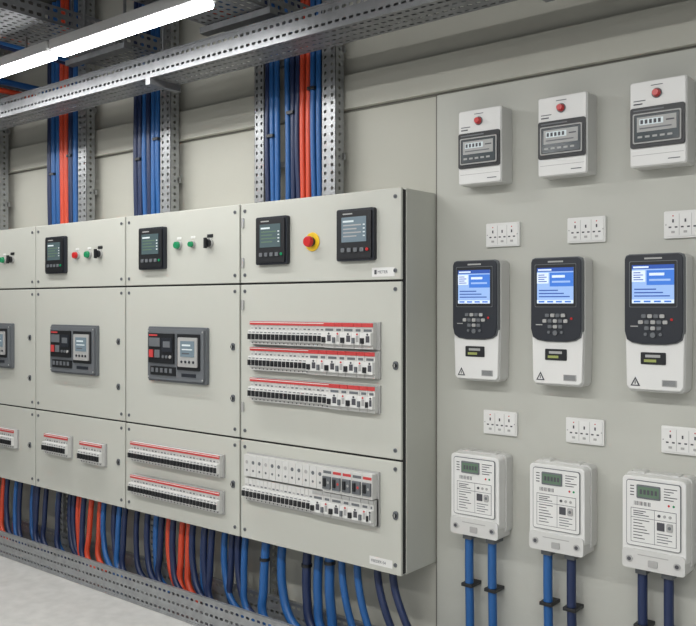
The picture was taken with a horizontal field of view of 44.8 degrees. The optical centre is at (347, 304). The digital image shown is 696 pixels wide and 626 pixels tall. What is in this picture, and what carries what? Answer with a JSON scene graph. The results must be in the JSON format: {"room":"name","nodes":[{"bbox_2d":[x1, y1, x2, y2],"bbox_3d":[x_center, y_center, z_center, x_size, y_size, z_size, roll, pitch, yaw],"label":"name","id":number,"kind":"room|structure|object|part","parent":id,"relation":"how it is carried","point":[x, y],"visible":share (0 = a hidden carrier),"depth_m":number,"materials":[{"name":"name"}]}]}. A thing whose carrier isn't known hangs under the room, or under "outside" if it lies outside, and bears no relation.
{"room":"electrical room","nodes":[
{"label":"electrical room","id":0,"kind":"room"},
{"bbox_2d":[0,84,28,104],"bbox_3d":[-3.451,-1.356,2.769,0.510,0.528,4.960,0,0,39],"label":"tray","id":1,"kind":"object","parent":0,"point":[4,86],"depth_m":4.50,"materials":[{"name":"grey metal"}]},
{"bbox_2d":[0,0,56,24],"bbox_3d":[-2.588,-1.605,1.968,11.500,0.230,5.802,0,0,39],"label":"ceiling","id":2,"kind":"structure","parent":0,"point":[44,1],"depth_m":4.59,"materials":[{"name":"paint"}]},
{"bbox_2d":[0,19,56,77],"bbox_3d":[-1.552,-1.310,3.701,0.930,0.621,0.062,0,0,39],"label":"ceiling light","id":3,"kind":"object","parent":2,"relation":"hanging from","point":[38,54],"visible":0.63,"depth_m":3.50,"materials":[{"name":"grey plastic"}]},
{"bbox_2d":[0,52,56,77],"bbox_3d":[-1.552,-1.009,3.701,0.906,0.020,0.054,0,0,39],"label":"diffuser","id":4,"kind":"object","parent":3,"relation":"attached to","point":[27,60],"depth_m":3.51,"materials":[{"name":"white plastic"}]},
{"bbox_2d":[0,0,170,70],"bbox_3d":[-2.507,-1.356,2.005,0.440,0.528,4.960,0,0,39],"label":"tray","id":5,"kind":"object","parent":2,"relation":"hanging from","point":[90,56],"visible":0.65,"depth_m":3.55,"materials":[{"name":"metal"}]},
{"bbox_2d":[49,0,216,56],"bbox_3d":[-0.817,-1.310,3.107,0.920,0.621,0.062,0,0,39],"label":"ceiling light","id":6,"kind":"object","parent":2,"relation":"hanging from","point":[161,12],"visible":1,"depth_m":3.08,"materials":[{"name":"grey plastic"}]},
{"bbox_2d":[0,1,279,97],"bbox_3d":[-2.627,-1.151,2.173,2.228,0.188,4.870,0,0,39],"label":"overhead cables","id":7,"kind":"object","parent":2,"relation":"hanging from","point":[3,45],"visible":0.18,"depth_m":4.23,"materials":[{"name":"blue plastic"}]},
{"bbox_2d":[0,543,248,625],"bbox_3d":[-2.588,1.380,1.968,11.500,0.100,5.802,0,0,39],"label":"floor","id":8,"kind":"structure","parent":0,"point":[29,596],"depth_m":3.74,"materials":[{"name":"concrete"}]},
{"bbox_2d":[60,493,276,612],"bbox_3d":[-1.512,1.135,4.512,3.090,0.390,0.040,0,0,39],"label":"support strut","id":9,"kind":"object","parent":8,"relation":"on","point":[63,515],"visible":0.25,"depth_m":3.55,"materials":[{"name":"metal"}]},
{"bbox_2d":[0,516,375,625],"bbox_3d":[-1.194,1.265,4.087,10.000,0.126,0.206,0,0,39],"label":"cable tray","id":10,"kind":"object","parent":8,"relation":"on","point":[19,552],"visible":0.76,"depth_m":3.78,"materials":[{"name":"metal"}]},
{"bbox_2d":[0,477,51,553],"bbox_3d":[-1.836,1.124,4.652,0.730,0.373,0.104,0,0,39],"label":"cables","id":11,"kind":"object","parent":10,"relation":"in","point":[5,483],"visible":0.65,"depth_m":4.57,"materials":[{"name":"blue plastic"}]},
{"bbox_2d":[54,491,150,585],"bbox_3d":[-1.228,1.124,4.159,0.798,0.374,0.105,0,0,39],"label":"cables","id":12,"kind":"object","parent":10,"relation":"in","point":[76,506],"visible":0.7,"depth_m":4.16,"materials":[{"name":"blue plastic"}]},
{"bbox_2d":[144,513,259,622],"bbox_3d":[-0.644,1.125,3.690,0.780,0.374,0.098,0,0,39],"label":"cables","id":13,"kind":"object","parent":10,"relation":"in","point":[237,554],"visible":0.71,"depth_m":3.69,"materials":[{"name":"blue plastic"}]},
{"bbox_2d":[258,542,410,625],"bbox_3d":[-0.010,1.126,3.171,0.855,0.378,0.111,0,0,39],"label":"cables","id":14,"kind":"object","parent":10,"relation":"in","point":[306,564],"visible":0.8,"depth_m":3.26,"materials":[{"name":"blue plastic"}]},
{"bbox_2d":[132,0,311,36],"bbox_3d":[-1.816,-1.336,1.444,0.380,0.568,4.960,0,0,39],"label":"tray","id":15,"kind":"object","parent":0,"point":[262,12],"depth_m":3.14,"materials":[{"name":"grey metal"}]},
{"bbox_2d":[0,0,553,129],"bbox_3d":[-1.320,-1.254,3.932,10.000,0.729,0.158,0,0,39],"label":"cable tray","id":16,"kind":"object","parent":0,"point":[388,16],"depth_m":3.16,"materials":[{"name":"grey metal"}]},
{"bbox_2d":[0,0,683,625],"bbox_3d":[-0.825,-0.145,4.145,11.500,2.950,0.200,0,0,39],"label":"wall","id":17,"kind":"structure","parent":0,"point":[389,146],"depth_m":3.47,"materials":[{"name":"paint"}]},
{"bbox_2d":[0,227,37,485],"bbox_3d":[-1.861,0.266,4.682,0.757,1.345,0.266,0,0,39],"label":"upper cabinet","id":18,"kind":"object","parent":17,"relation":"attached to","point":[18,288],"visible":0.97,"depth_m":4.48,"materials":[{"name":"grey metal"}]},
{"bbox_2d":[0,48,9,229],"bbox_3d":[-2.117,-1.011,4.973,0.350,1.208,0.078,0,0,39],"label":"cable tray","id":19,"kind":"object","parent":18,"relation":"on","point":[5,204],"visible":0.54,"depth_m":4.87,"materials":[{"name":"metal"}]},
{"bbox_2d":[6,252,14,263],"bbox_3d":[-1.804,-0.251,4.504,0.040,0.060,0.034,0,0,39],"label":"switch","id":20,"kind":"object","parent":18,"relation":"attached to","point":[10,258],"depth_m":4.50,"materials":[{"name":"grey plastic"}]},
{"bbox_2d":[36,217,127,507],"bbox_3d":[-1.269,0.266,4.203,0.758,1.345,0.266,0,0,39],"label":"upper cabinet","id":21,"kind":"object","parent":17,"relation":"attached to","point":[81,421],"visible":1,"depth_m":4.10,"materials":[{"name":"grey metal"}]},
{"bbox_2d":[47,0,96,224],"bbox_3d":[-1.462,-1.011,4.443,0.365,1.208,0.078,0,0,39],"label":"cable tray","id":22,"kind":"object","parent":21,"relation":"on","point":[69,192],"visible":0.58,"depth_m":4.39,"materials":[{"name":"metal"}]},
{"bbox_2d":[94,246,102,257],"bbox_3d":[-1.188,-0.251,4.005,0.040,0.060,0.034,0,0,39],"label":"switch","id":23,"kind":"object","parent":21,"relation":"attached to","point":[98,251],"depth_m":4.00,"materials":[{"name":"grey plastic"}]},
{"bbox_2d":[126,205,242,535],"bbox_3d":[-0.678,0.266,3.724,0.755,1.345,0.266,0,0,39],"label":"upper cabinet","id":24,"kind":"object","parent":17,"relation":"attached to","point":[183,268],"visible":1,"depth_m":3.61,"materials":[{"name":"grey metal"}]},
{"bbox_2d":[133,1,180,215],"bbox_3d":[-0.913,-1.011,3.999,0.282,1.208,0.078,0,0,39],"label":"cable tray","id":25,"kind":"object","parent":24,"relation":"on","point":[149,116],"visible":0.62,"depth_m":3.95,"materials":[{"name":"metal"}]},
{"bbox_2d":[203,234,212,247],"bbox_3d":[-0.586,-0.266,3.518,0.040,0.060,0.034,0,0,39],"label":"switch","id":26,"kind":"object","parent":24,"relation":"attached to","point":[208,238],"depth_m":3.51,"materials":[{"name":"grey plastic"}]},
{"bbox_2d":[11,0,366,102],"bbox_3d":[-0.892,-1.180,4.063,11.500,0.020,0.012,0,0,39],"label":"trim","id":27,"kind":"structure","parent":17,"relation":"attached to","point":[359,1],"depth_m":3.83,"materials":[{"name":"paint"}]},
{"bbox_2d":[241,187,435,575],"bbox_3d":[-0.072,0.266,3.231,0.799,1.345,0.271,0,0,39],"label":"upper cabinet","id":28,"kind":"object","parent":17,"relation":"attached to","point":[338,291],"visible":1,"depth_m":3.07,"materials":[{"name":"grey metal"}]},
{"bbox_2d":[254,0,345,202],"bbox_3d":[-0.206,-1.011,3.426,0.443,1.208,0.078,0,0,39],"label":"cable tray","id":29,"kind":"object","parent":28,"relation":"on","point":[304,164],"visible":0.69,"depth_m":3.38,"materials":[{"name":"metal"}]},
{"bbox_3d":[0.115,0.904,2.971,0.100,0.028,0.001,0,0,39],"label":"label plate","id":30,"kind":"part","parent":28,"relation":"part of","materials":[{"name":"white plastic"}]},
{"bbox_3d":[0.123,-0.116,2.964,0.099,0.032,0.001,0,0,39],"label":"label plate","id":31,"kind":"part","parent":28,"relation":"part of","materials":[{"name":"white plastic"}]},
{"bbox_2d":[3,0,695,174],"bbox_3d":[-0.896,-0.838,4.057,11.500,0.135,0.026,0,0,39],"label":"trim","id":32,"kind":"structure","parent":17,"relation":"attached to","point":[672,26],"depth_m":2.96,"materials":[{"name":"paint"}]},
{"bbox_2d":[4,46,695,625],"bbox_3d":[-0.889,0.280,4.066,11.500,2.100,0.004,0,0,39],"label":"trim","id":33,"kind":"structure","parent":17,"relation":"attached to","point":[691,47],"depth_m":3.08,"materials":[{"name":"grey metal"}]},
{"bbox_2d":[437,48,695,625],"bbox_3d":[1.952,0.284,1.761,4.183,2.092,0.010,0,0,39],"label":"wall panel","id":34,"kind":"object","parent":17,"relation":"attached to","point":[634,203],"visible":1,"depth_m":2.78,"materials":[{"name":"paint"}]},
{"bbox_2d":[453,259,508,381],"bbox_3d":[0.455,0.053,2.910,0.180,0.413,0.088,0,0,39],"label":"terminal","id":35,"kind":"object","parent":34,"relation":"attached to","point":[480,287],"visible":1,"depth_m":2.87,"materials":[{"name":"grey plastic"}]},
{"bbox_2d":[451,448,511,540],"bbox_3d":[0.455,0.644,2.904,0.196,0.283,0.098,0,0,39],"label":"meter","id":36,"kind":"object","parent":34,"relation":"attached to","point":[481,480],"visible":1,"depth_m":2.86,"materials":[{"name":"grey plastic"}]},
{"bbox_2d":[454,456,494,519],"bbox_3d":[0.427,0.620,2.870,0.160,0.196,0.010,0,0,39],"label":"register","id":37,"kind":"object","parent":36,"relation":"attached to","point":[474,476],"depth_m":2.87,"materials":[{"name":"grey plastic"}]},
{"bbox_2d":[461,534,503,625],"bbox_3d":[0.465,1.057,2.916,0.134,0.536,0.066,0,0,39],"label":"cables","id":38,"kind":"object","parent":34,"relation":"attached to","point":[493,588],"visible":0.84,"depth_m":2.91,"materials":[{"name":"blue plastic"}]},
{"bbox_2d":[458,105,511,187],"bbox_3d":[0.465,-0.541,2.898,0.168,0.256,0.094,0,0,39],"label":"meter","id":39,"kind":"object","parent":34,"relation":"attached to","point":[485,134],"visible":1,"depth_m":2.86,"materials":[{"name":"grey plastic"}]},
{"bbox_2d":[474,116,482,124],"bbox_3d":[0.440,-0.627,2.870,0.030,0.030,0.018,0,0,39],"label":"lamp","id":40,"kind":"object","parent":39,"relation":"on","point":[478,120],"depth_m":2.87,"materials":[{"name":"red plastic"}]},
{"bbox_2d":[484,409,517,436],"bbox_3d":[0.523,0.405,2.903,0.128,0.082,0.014,0,0,39],"label":"wall socket","id":41,"kind":"object","parent":34,"relation":"attached to","point":[496,422],"visible":1,"depth_m":2.89,"materials":[{"name":"white plastic"}]},
{"bbox_2d":[486,222,520,246],"bbox_3d":[0.531,-0.241,2.896,0.128,0.082,0.014,0,0,39],"label":"wall socket","id":42,"kind":"object","parent":34,"relation":"attached to","point":[506,234],"visible":1,"depth_m":2.89,"materials":[{"name":"white plastic"}]},
{"bbox_2d":[539,550,583,625],"bbox_3d":[0.691,1.057,2.733,0.125,0.536,0.066,0,0,39],"label":"cables","id":43,"kind":"object","parent":34,"relation":"attached to","point":[548,601],"visible":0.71,"depth_m":2.73,"materials":[{"name":"blue plastic"}]},
{"bbox_2d":[531,256,592,386],"bbox_3d":[0.686,0.053,2.723,0.180,0.413,0.088,0,0,39],"label":"terminal","id":44,"kind":"object","parent":34,"relation":"attached to","point":[561,287],"visible":1,"depth_m":2.69,"materials":[{"name":"grey plastic"}]},
{"bbox_2d":[529,458,596,557],"bbox_3d":[0.687,0.644,2.716,0.196,0.283,0.098,0,0,39],"label":"meter","id":45,"kind":"object","parent":34,"relation":"attached to","point":[563,493],"visible":1,"depth_m":2.67,"materials":[{"name":"grey plastic"}]},
{"bbox_2d":[533,467,579,534],"bbox_3d":[0.660,0.620,2.682,0.160,0.196,0.010,0,0,39],"label":"register","id":46,"kind":"object","parent":45,"relation":"attached to","point":[556,490],"depth_m":2.68,"materials":[{"name":"grey plastic"}]},
{"bbox_2d":[538,91,596,179],"bbox_3d":[0.699,-0.541,2.709,0.168,0.256,0.094,0,0,39],"label":"meter","id":47,"kind":"object","parent":34,"relation":"attached to","point":[567,123],"visible":1,"depth_m":2.68,"materials":[{"name":"grey plastic"}]},
{"bbox_2d":[556,103,565,112],"bbox_3d":[0.673,-0.627,2.681,0.030,0.030,0.018,0,0,39],"label":"lamp","id":48,"kind":"object","parent":47,"relation":"on","point":[560,107],"depth_m":2.68,"materials":[{"name":"red plastic"}]},
{"bbox_2d":[566,417,604,445],"bbox_3d":[0.760,0.405,2.711,0.128,0.082,0.014,0,0,39],"label":"wall socket","id":49,"kind":"object","parent":34,"relation":"attached to","point":[578,430],"visible":1,"depth_m":2.70,"materials":[{"name":"white plastic"}]},
{"bbox_2d":[567,216,606,243],"bbox_3d":[0.764,-0.241,2.708,0.128,0.082,0.014,0,0,39],"label":"wall socket","id":50,"kind":"object","parent":34,"relation":"attached to","point":[580,229],"visible":1,"depth_m":2.70,"materials":[{"name":"white plastic"}]},
{"bbox_2d":[633,568,676,625],"bbox_3d":[0.930,1.057,2.540,0.122,0.536,0.066,0,0,39],"label":"cables","id":51,"kind":"object","parent":34,"relation":"attached to","point":[643,620],"visible":0.68,"depth_m":2.54,"materials":[{"name":"blue plastic"}]},
{"bbox_2d":[625,252,692,393],"bbox_3d":[0.927,0.053,2.528,0.180,0.413,0.088,0,0,39],"label":"terminal","id":52,"kind":"object","parent":34,"relation":"attached to","point":[658,286],"visible":1,"depth_m":2.49,"materials":[{"name":"grey plastic"}]},
{"bbox_2d":[622,469,695,577],"bbox_3d":[0.926,0.644,2.522,0.196,0.283,0.098,0,0,39],"label":"meter","id":53,"kind":"object","parent":34,"relation":"attached to","point":[659,508],"visible":1,"depth_m":2.48,"materials":[{"name":"grey plastic"}]},
{"bbox_2d":[626,479,680,552],"bbox_3d":[0.898,0.620,2.488,0.160,0.196,0.010,0,0,39],"label":"register","id":54,"kind":"object","parent":53,"relation":"attached to","point":[653,506],"depth_m":2.49,"materials":[{"name":"grey plastic"}]},
{"bbox_2d":[630,75,694,170],"bbox_3d":[0.933,-0.541,2.519,0.168,0.256,0.094,0,0,39],"label":"meter","id":55,"kind":"object","parent":34,"relation":"attached to","point":[662,111],"visible":1,"depth_m":2.49,"materials":[{"name":"grey plastic"}]},
{"bbox_2d":[652,88,661,97],"bbox_3d":[0.908,-0.627,2.491,0.030,0.030,0.018,0,0,39],"label":"lamp","id":56,"kind":"object","parent":55,"relation":"on","point":[656,92],"depth_m":2.49,"materials":[{"name":"red plastic"}]},
{"bbox_2d":[661,425,695,455],"bbox_3d":[0.999,0.405,2.517,0.128,0.082,0.014,0,0,39],"label":"wall socket","id":57,"kind":"object","parent":34,"relation":"attached to","point":[674,439],"visible":1,"depth_m":2.52,"materials":[{"name":"white plastic"}]},
{"bbox_2d":[664,209,695,238],"bbox_3d":[1.005,-0.241,2.512,0.128,0.082,0.014,0,0,39],"label":"wall socket","id":58,"kind":"object","parent":34,"relation":"attached to","point":[682,223],"visible":1,"depth_m":2.52,"materials":[{"name":"white plastic"}]}
]}

